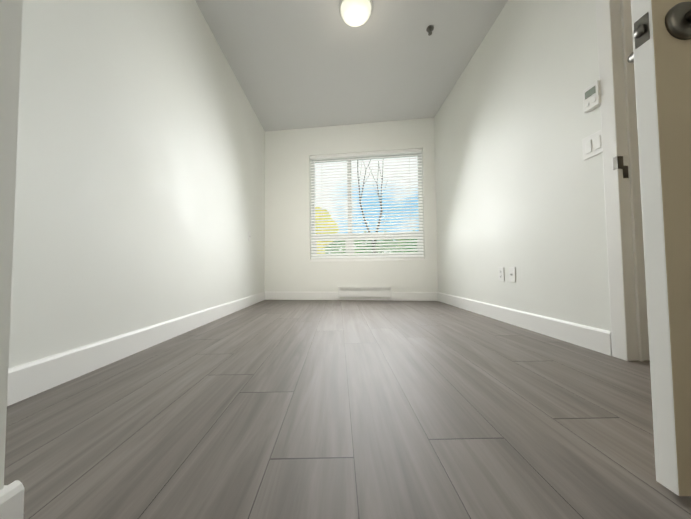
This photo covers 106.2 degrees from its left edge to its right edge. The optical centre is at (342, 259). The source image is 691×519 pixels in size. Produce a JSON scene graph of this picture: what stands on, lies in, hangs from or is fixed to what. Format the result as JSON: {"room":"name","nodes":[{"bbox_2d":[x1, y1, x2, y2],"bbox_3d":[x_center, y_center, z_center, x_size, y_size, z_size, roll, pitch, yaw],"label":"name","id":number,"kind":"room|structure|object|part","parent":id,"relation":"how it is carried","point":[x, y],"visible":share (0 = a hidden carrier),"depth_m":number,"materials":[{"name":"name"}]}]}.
{"room":"empty bedroom","nodes":[
{"label":"empty bedroom","id":0,"kind":"room"},
{"bbox_2d":[0,0,22,489],"bbox_3d":[-0.798,-0.843,-0.436,0.599,2.540,1.720,0,-2,-1],"label":"wall","id":1,"kind":"structure","parent":0,"point":[10,30],"depth_m":0.39,"materials":[{"name":"white paint"}]},
{"bbox_2d":[0,480,23,518],"bbox_3d":[-0.481,0.366,-0.455,0.014,0.118,1.704,0,-2,-1],"label":"baseboard","id":2,"kind":"structure","parent":1,"relation":"attached to","point":[12,495],"depth_m":0.39,"materials":[{"name":"white paint"}]},
{"bbox_2d":[8,0,264,367],"bbox_3d":[-1.195,-0.770,1.397,0.140,2.540,5.600,0,-2,-1],"label":"wall","id":3,"kind":"structure","parent":0,"point":[140,187],"depth_m":1.35,"materials":[{"name":"white paint"}]},
{"bbox_2d":[7,292,263,405],"bbox_3d":[-1.120,0.469,2.121,0.016,0.118,3.500,0,-2,-1],"label":"baseboard","id":4,"kind":"structure","parent":3,"relation":"attached to","point":[29,379],"depth_m":1.17,"materials":[{"name":"white paint"}]},
{"bbox_2d":[4,300,690,518],"bbox_3d":[0.227,0.547,1.343,5.080,0.120,5.950,0,-2,-1],"label":"floor","id":5,"kind":"structure","parent":0,"point":[327,409],"depth_m":0.72,"materials":[{"name":"laminate"}]},
{"bbox_2d":[265,117,437,299],"bbox_3d":[0.083,-0.688,3.858,3.678,2.540,0.260,-1,-2,8],"label":"wall","id":6,"kind":"structure","parent":0,"point":[290,266],"depth_m":3.77,"materials":[{"name":"white paint"}]},
{"bbox_2d":[264,292,338,299],"bbox_3d":[-0.588,0.527,3.779,1.071,0.118,0.200,0,-2,-1],"label":"baseboard","id":7,"kind":"structure","parent":6,"relation":"attached to","point":[267,295],"depth_m":3.76,"materials":[{"name":"white paint"}]},
{"bbox_2d":[338,287,391,299],"bbox_3d":[0.317,0.469,3.622,0.741,0.170,0.081,-1,-2,8],"label":"baseboard heater","id":8,"kind":"object","parent":6,"relation":"attached to","point":[364,293],"visible":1,"depth_m":3.59,"materials":[{"name":"white metal"}]},
{"bbox_2d":[310,148,423,259],"bbox_3d":[0.339,-0.770,3.790,1.626,1.555,0.153,-1,-2,8],"label":"window blinds","id":9,"kind":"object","parent":6,"relation":"in","point":[349,237],"depth_m":3.74,"materials":[{"name":"white plastic"}]},
{"bbox_2d":[321,158,322,224],"bbox_3d":[-0.298,-0.754,3.801,0.002,1.495,0.002,0,-2,-1],"label":"blind cord","id":10,"kind":"object","parent":9,"relation":"hanging from","point":[321,158],"depth_m":3.82,"materials":[{"name":"white plastic"}]},
{"bbox_3d":[0.332,-0.774,3.742,1.614,1.547,0.056,-1,-2,8],"label":"window blind rails","id":11,"kind":"part","parent":9,"relation":"part of","materials":[{"name":"white plastic"}]},
{"bbox_2d":[310,259,424,261],"bbox_3d":[0.340,0.013,3.715,1.626,0.024,0.104,-1,-2,8],"label":"window sill","id":12,"kind":"structure","parent":6,"relation":"attached to","point":[367,260],"depth_m":3.65,"materials":[{"name":"white paint"}]},
{"bbox_2d":[392,292,435,300],"bbox_3d":[0.987,0.504,3.552,0.589,0.118,0.106,0,-2,-1],"label":"baseboard","id":13,"kind":"structure","parent":6,"relation":"attached to","point":[396,296],"depth_m":3.55,"materials":[{"name":"white paint"}]},
{"bbox_2d":[195,0,507,131],"bbox_3d":[0.203,-2.126,1.444,5.080,0.150,5.950,0,-2,-1],"label":"ceiling","id":14,"kind":"structure","parent":0,"point":[297,64],"depth_m":2.54,"materials":[{"name":"white paint"}]},
{"bbox_2d":[339,0,372,26],"bbox_3d":[0.110,-1.968,2.077,0.270,0.118,0.270,0,-2,-1],"label":"ceiling light","id":15,"kind":"object","parent":14,"relation":"attached to","point":[355,13],"visible":1,"depth_m":2.04,"materials":[{"name":"white glass"}]},
{"bbox_2d":[426,25,433,35],"bbox_3d":[0.772,-2.001,2.273,0.064,0.048,0.064,0,-2,-1],"label":"sprinkler","id":16,"kind":"object","parent":14,"relation":"attached to","point":[429,29],"visible":1,"depth_m":2.27,"materials":[{"name":"silver metal"}]},
{"bbox_2d":[434,0,610,330],"bbox_3d":[1.395,-0.791,1.436,0.140,2.540,5.600,0,-2,-1],"label":"wall","id":17,"kind":"structure","parent":0,"point":[519,184],"depth_m":1.84,"materials":[{"name":"white paint"}]},
{"bbox_2d":[498,267,503,280],"bbox_3d":[1.317,0.122,2.147,0.008,0.116,0.072,0,-2,-1],"label":"duplex electrical outlet","id":18,"kind":"object","parent":17,"relation":"attached to","point":[501,273],"visible":1,"depth_m":2.14,"materials":[{"name":"white plastic"}]},
{"bbox_2d":[509,267,515,281],"bbox_3d":[1.315,0.117,2.013,0.016,0.116,0.072,0,-2,-1],"label":"outlet","id":19,"kind":"object","parent":17,"relation":"attached to","point":[512,276],"visible":1,"depth_m":2.00,"materials":[{"name":"white plastic"}]},
{"bbox_2d":[436,292,611,355],"bbox_3d":[1.313,0.458,2.413,0.014,0.118,2.269,0,-2,-1],"label":"baseboard","id":20,"kind":"structure","parent":17,"relation":"attached to","point":[596,339],"depth_m":1.70,"materials":[{"name":"white paint"}]},
{"bbox_2d":[583,80,600,112],"bbox_3d":[1.312,-0.851,1.359,0.026,0.124,0.084,0,-2,-1],"label":"thermostat","id":21,"kind":"object","parent":17,"relation":"attached to","point":[591,97],"visible":0.94,"depth_m":1.35,"materials":[{"name":"white plastic"}]},
{"bbox_2d":[582,129,602,160],"bbox_3d":[1.322,-0.603,1.365,0.009,0.118,0.118,0,-2,-1],"label":"switch plate","id":22,"kind":"object","parent":17,"relation":"attached to","point":[592,145],"visible":0.98,"depth_m":1.37,"materials":[{"name":"white plastic"}]},
{"bbox_2d":[595,0,649,360],"bbox_3d":[1.405,-0.601,0.881,0.172,2.118,0.862,0,-2,-1],"label":"door frame","id":23,"kind":"structure","parent":17,"relation":"attached to","point":[627,279],"depth_m":1.25,"materials":[{"name":"white paint"}]},
{"bbox_2d":[613,156,628,177],"bbox_3d":[1.338,-0.441,1.245,0.052,0.105,0.020,0,-2,-1],"label":"strike plate","id":24,"kind":"object","parent":23,"relation":"attached to","point":[617,162],"visible":0.96,"depth_m":1.23,"materials":[{"name":"silver metal"}]},
{"bbox_2d":[627,0,690,495],"bbox_3d":[0.973,-0.579,0.535,0.737,2.032,0.153,-1,-2,0],"label":"door","id":25,"kind":"structure","parent":17,"relation":"in","point":[659,57],"depth_m":0.51,"materials":[{"name":"beige paint"}]},
{"bbox_3d":[0.701,-0.469,0.531,0.191,0.072,0.153,-1,-2,0],"label":"handle","id":26,"kind":"part","parent":25,"relation":"part of","materials":[{"name":"silver metal"}]},
{"label":"outside","id":27,"kind":"structure","parent":0,"visible":0},
{"bbox_2d":[315,156,418,253],"bbox_3d":[-0.283,-5.570,17.706,32.000,14.650,0.001,0,-2,-1],"label":"sky","id":28,"kind":"structure","parent":27,"point":[364,169],"depth_m":17.69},
{"bbox_3d":[-0.133,1.479,11.616,28.000,0.300,14.640,0,-2,-1],"label":"ground","id":29,"kind":"structure","parent":27,"visible":0},
{"bbox_2d":[315,207,338,253],"bbox_3d":[-1.026,-0.192,7.760,1.873,2.864,1.528,0,-2,-1],"label":"tree","id":30,"kind":"object","parent":29,"relation":"on","point":[324,227],"depth_m":7.29,"materials":[{"name":"yellow plant"}]},
{"bbox_2d":[357,160,386,252],"bbox_3d":[0.634,-1.027,6.768,1.078,4.429,1.312,0,-2,-1],"label":"bare tree","id":31,"kind":"object","parent":29,"relation":"on","point":[379,199],"depth_m":6.97,"materials":[{"name":"grey plant"}]}
]}

